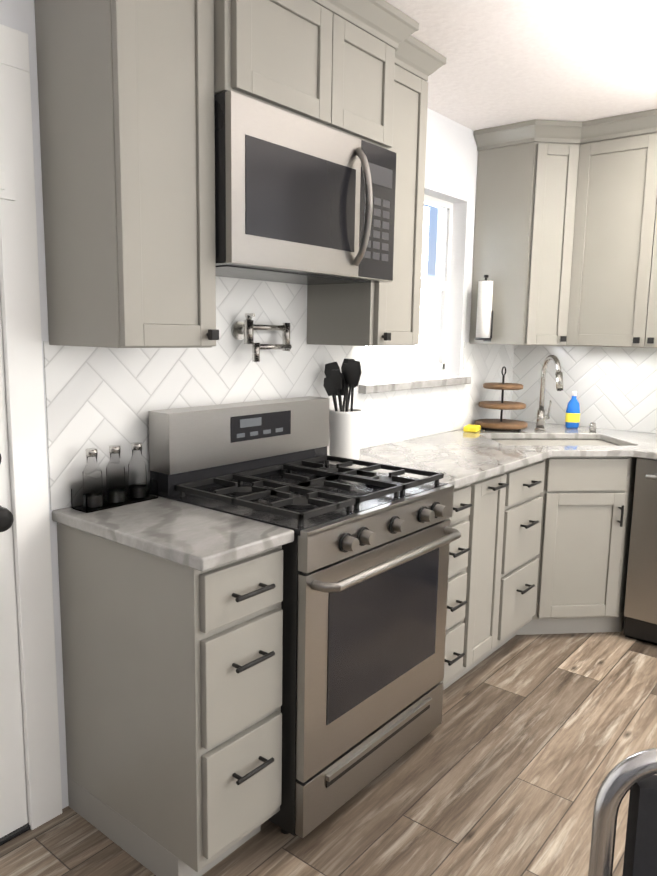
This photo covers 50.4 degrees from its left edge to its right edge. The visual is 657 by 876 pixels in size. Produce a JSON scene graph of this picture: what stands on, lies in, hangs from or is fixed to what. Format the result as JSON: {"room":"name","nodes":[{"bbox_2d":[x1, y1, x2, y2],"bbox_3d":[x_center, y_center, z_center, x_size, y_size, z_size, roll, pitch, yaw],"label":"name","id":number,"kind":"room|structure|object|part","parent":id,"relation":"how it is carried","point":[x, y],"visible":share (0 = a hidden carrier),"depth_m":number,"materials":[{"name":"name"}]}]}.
{"room":"kitchen","nodes":[
{"label":"kitchen","id":0,"kind":"room"},
{"bbox_2d":[0,0,477,808],"bbox_3d":[-0.658,-0.141,2.167,0.170,2.440,5.740,8,11,38],"label":"wall","id":1,"kind":"structure","parent":0,"point":[452,160],"depth_m":3.31,"materials":[{"name":"paint"}]},
{"bbox_2d":[0,24,61,845],"bbox_3d":[-1.177,0.098,1.530,0.205,2.140,1.095,8,11,38],"label":"door","id":2,"kind":"structure","parent":1,"relation":"attached to","point":[30,786],"depth_m":1.87,"materials":[{"name":"white paint"}]},
{"bbox_2d":[0,164,14,531],"bbox_3d":[-0.825,-0.215,1.748,0.083,0.913,0.129,8,11,38],"label":"hardware piece","id":3,"kind":"object","parent":2,"relation":"attached to","point":[7,186],"visible":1,"depth_m":1.73,"materials":[{"name":"black metal"}]},
{"bbox_2d":[34,0,218,347],"bbox_3d":[-0.520,-0.777,1.813,0.341,1.068,0.297,8,11,38],"label":"upper cabinet","id":4,"kind":"object","parent":1,"relation":"attached to","point":[128,90],"depth_m":1.72,"materials":[{"name":"paint"}]},
{"bbox_2d":[43,276,513,509],"bbox_3d":[0.170,-0.305,3.034,0.006,0.705,2.976,8,11,38],"label":"backsplash","id":5,"kind":"structure","parent":1,"relation":"attached to","point":[101,399],"depth_m":2.38,"materials":[{"name":"tile"}]},
{"bbox_2d":[231,313,291,361],"bbox_3d":[-0.228,-0.353,2.456,0.080,0.163,0.236,8,11,38],"label":"pot filler","id":6,"kind":"object","parent":5,"relation":"attached to","point":[244,330],"visible":1,"depth_m":2.40,"materials":[{"name":"silver metal"}]},
{"bbox_2d":[214,0,353,134],"bbox_3d":[-0.252,-1.139,2.044,0.395,0.412,0.466,8,11,38],"label":"upper cabinet","id":7,"kind":"object","parent":1,"relation":"attached to","point":[291,56],"depth_m":1.93,"materials":[{"name":"paint"}]},
{"bbox_2d":[214,91,396,284],"bbox_3d":[-0.139,-0.730,2.197,0.455,0.431,0.760,8,11,38],"label":"microwave","id":8,"kind":"object","parent":7,"relation":"attached to","point":[300,200],"visible":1,"depth_m":2.02,"materials":[{"name":"silver metal"}]},
{"bbox_2d":[307,32,433,345],"bbox_3d":[0.145,-0.891,2.642,0.322,1.068,0.309,8,11,38],"label":"upper cabinet","id":9,"kind":"object","parent":1,"relation":"attached to","point":[377,313],"depth_m":2.58,"materials":[{"name":"paint"}]},
{"bbox_2d":[350,0,405,155],"bbox_3d":[-0.049,-1.173,2.293,0.395,0.412,0.407,8,11,38],"label":"upper cabinet","id":10,"kind":"object","parent":1,"relation":"attached to","point":[378,38],"depth_m":2.24,"materials":[{"name":"paint"}]},
{"bbox_2d":[364,194,452,380],"bbox_3d":[0.358,-0.732,3.356,0.050,0.890,0.855,8,11,38],"label":"window","id":11,"kind":"structure","parent":1,"relation":"in","point":[426,356],"depth_m":3.55,"materials":[{"name":"white glass"}]},
{"bbox_2d":[358,377,470,393],"bbox_3d":[0.411,-0.262,3.377,0.125,0.036,0.955,8,11,38],"label":"sill","id":12,"kind":"structure","parent":1,"relation":"attached to","point":[390,386],"depth_m":3.26,"materials":[{"name":"stone"}]},
{"bbox_2d":[0,630,656,875],"bbox_3d":[0.704,1.290,1.218,3.770,0.060,5.690,8,11,38],"label":"floor","id":13,"kind":"structure","parent":0,"point":[517,755],"depth_m":2.18,"materials":[{"name":"brown wood"}]},
{"bbox_2d":[57,527,282,875],"bbox_3d":[-0.442,0.685,1.949,0.607,0.880,0.298,8,11,38],"label":"base cabinet","id":14,"kind":"object","parent":13,"relation":"on","point":[172,633],"depth_m":1.77,"materials":[{"name":"paint"}]},
{"bbox_2d":[52,496,293,574],"bbox_3d":[-0.429,0.234,1.868,0.633,0.032,0.312,8,11,38],"label":"countertop","id":15,"kind":"structure","parent":14,"relation":"on","point":[201,540],"depth_m":1.77,"materials":[{"name":"white stone"}]},
{"bbox_2d":[71,442,157,512],"bbox_3d":[-0.616,0.106,2.017,0.075,0.169,0.240,8,11,38],"label":"bottles","id":16,"kind":"object","parent":15,"relation":"on","point":[93,490],"visible":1,"depth_m":1.99,"materials":[{"name":"glass"}]},
{"bbox_2d":[148,396,460,837],"bbox_3d":[-0.053,0.493,2.294,0.729,1.170,0.760,8,11,38],"label":"range","id":17,"kind":"object","parent":13,"relation":"on","point":[365,575],"visible":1,"depth_m":2.10,"materials":[{"name":"silver metal"}]},
{"bbox_2d":[442,495,487,690],"bbox_3d":[0.237,0.571,2.781,0.607,0.880,0.332,8,11,38],"label":"base cabinet","id":18,"kind":"object","parent":13,"relation":"on","point":[466,553],"depth_m":2.64,"materials":[{"name":"paint"}]},
{"bbox_2d":[476,503,499,664],"bbox_3d":[0.394,0.545,2.973,0.607,0.880,0.304,8,11,38],"label":"base cabinet","id":19,"kind":"object","parent":13,"relation":"on","point":[492,512],"depth_m":2.82,"materials":[{"name":"paint"}]},
{"bbox_2d":[492,503,551,652],"bbox_3d":[0.631,0.511,3.224,0.656,0.880,0.527,8,11,38],"label":"base cabinet","id":20,"kind":"object","parent":13,"relation":"on","point":[525,533],"depth_m":3.06,"materials":[{"name":"paint"}]},
{"bbox_2d":[544,515,630,633],"bbox_3d":[1.133,0.454,3.656,0.888,0.881,0.973,8,11,38],"label":"base cabinet","id":21,"kind":"object","parent":13,"relation":"on","point":[588,561],"depth_m":3.26,"materials":[{"name":"paint"}]},
{"bbox_2d":[329,420,656,526],"bbox_3d":[1.377,0.099,2.806,2.248,0.081,1.903,8,11,38],"label":"countertop","id":22,"kind":"structure","parent":21,"relation":"on","point":[589,472],"depth_m":3.17,"materials":[{"name":"white stone"}]},
{"bbox_2d":[323,359,361,461],"bbox_3d":[0.072,-0.113,2.761,0.204,0.403,0.150,8,11,38],"label":"utensil crock","id":23,"kind":"object","parent":22,"relation":"on","point":[344,429],"visible":0.96,"depth_m":2.72,"materials":[{"name":"ceramic"}]},
{"bbox_2d":[463,424,480,432],"bbox_3d":[0.758,-0.051,3.684,0.070,0.028,0.110,5,9,24],"label":"sponge","id":24,"kind":"object","parent":22,"relation":"on","point":[471,428],"visible":0.98,"depth_m":3.64,"materials":[{"name":"yellow"}]},
{"bbox_2d":[475,366,527,430],"bbox_3d":[0.944,-0.219,3.783,0.280,0.338,0.280,8,11,38],"label":"tiered tray","id":25,"kind":"object","parent":22,"relation":"on","point":[505,424],"visible":1,"depth_m":3.72,"materials":[{"name":"brown wood"}]},
{"bbox_2d":[534,355,563,429],"bbox_3d":[1.166,-0.233,3.665,0.199,0.407,0.210,8,11,38],"label":"faucet","id":26,"kind":"object","parent":22,"relation":"in","point":[540,422],"depth_m":3.74,"materials":[{"name":"silver metal"}]},
{"bbox_2d":[491,439,619,445],"bbox_3d":[1.122,0.122,3.474,0.749,0.170,0.749,8,11,38],"label":"sink","id":27,"kind":"object","parent":22,"relation":"in","point":[510,442],"depth_m":3.56,"materials":[{"name":"ceramic"}]},
{"bbox_2d":[565,391,579,428],"bbox_3d":[1.352,-0.156,3.854,0.072,0.205,0.057,8,11,38],"label":"soap bottle","id":28,"kind":"object","parent":22,"relation":"on","point":[572,418],"visible":1,"depth_m":3.84,"materials":[{"name":"blue plastic"}]},
{"bbox_3d":[1.426,-0.061,3.761,0.035,0.048,0.036,8,11,38],"label":"air gap cap","id":29,"kind":"part","parent":22,"relation":"part of","materials":[{"name":"silver metal"}]},
{"bbox_2d":[588,748,656,875],"bbox_3d":[0.504,0.853,0.619,0.445,0.974,0.444,1,9,1],"label":"chair","id":30,"kind":"object","parent":13,"relation":"on","point":[635,775],"visible":1,"depth_m":0.76,"materials":[{"name":"silver metal"}]},
{"bbox_2d":[623,458,656,644],"bbox_3d":[1.812,0.523,3.281,0.594,0.878,0.709,8,11,38],"label":"dishwasher","id":31,"kind":"object","parent":13,"relation":"on","point":[640,615],"visible":0.96,"depth_m":3.20,"materials":[{"name":"silver metal"}]},
{"bbox_2d":[385,0,656,130],"bbox_3d":[0.746,-1.192,0.844,3.770,0.080,5.690,8,11,38],"label":"ceiling","id":32,"kind":"structure","parent":0,"point":[511,61],"depth_m":2.59,"materials":[{"name":"white paint"}]},
{"bbox_3d":[2.543,-0.231,3.124,3.600,2.440,0.120,8,11,38],"label":"wall","id":33,"kind":"structure","parent":0,"visible":0},
{"bbox_2d":[469,119,592,345],"bbox_3d":[1.142,-1.034,3.705,0.526,1.068,0.571,8,11,38],"label":"upper cabinet","id":34,"kind":"object","parent":33,"relation":"attached to","point":[565,243],"depth_m":3.49,"materials":[{"name":"paint"}]},
{"bbox_2d":[475,275,492,340],"bbox_3d":[0.811,-0.668,3.596,0.093,0.337,0.096,8,11,38],"label":"paper towel holder","id":35,"kind":"object","parent":34,"relation":"attached to","point":[484,326],"visible":1,"depth_m":3.57,"materials":[{"name":"white paper"}]},
{"bbox_2d":[510,345,656,432],"bbox_3d":[1.977,-0.224,3.505,2.250,0.465,0.006,8,11,38],"label":"backsplash","id":36,"kind":"structure","parent":33,"relation":"attached to","point":[615,388],"depth_m":3.89,"materials":[{"name":"tile"}]},
{"bbox_2d":[577,109,656,347],"bbox_3d":[1.636,-0.977,3.382,0.858,1.068,0.459,8,11,38],"label":"upper cabinet","id":37,"kind":"object","parent":33,"relation":"attached to","point":[618,307],"depth_m":3.33,"materials":[{"name":"paint"}]}
]}

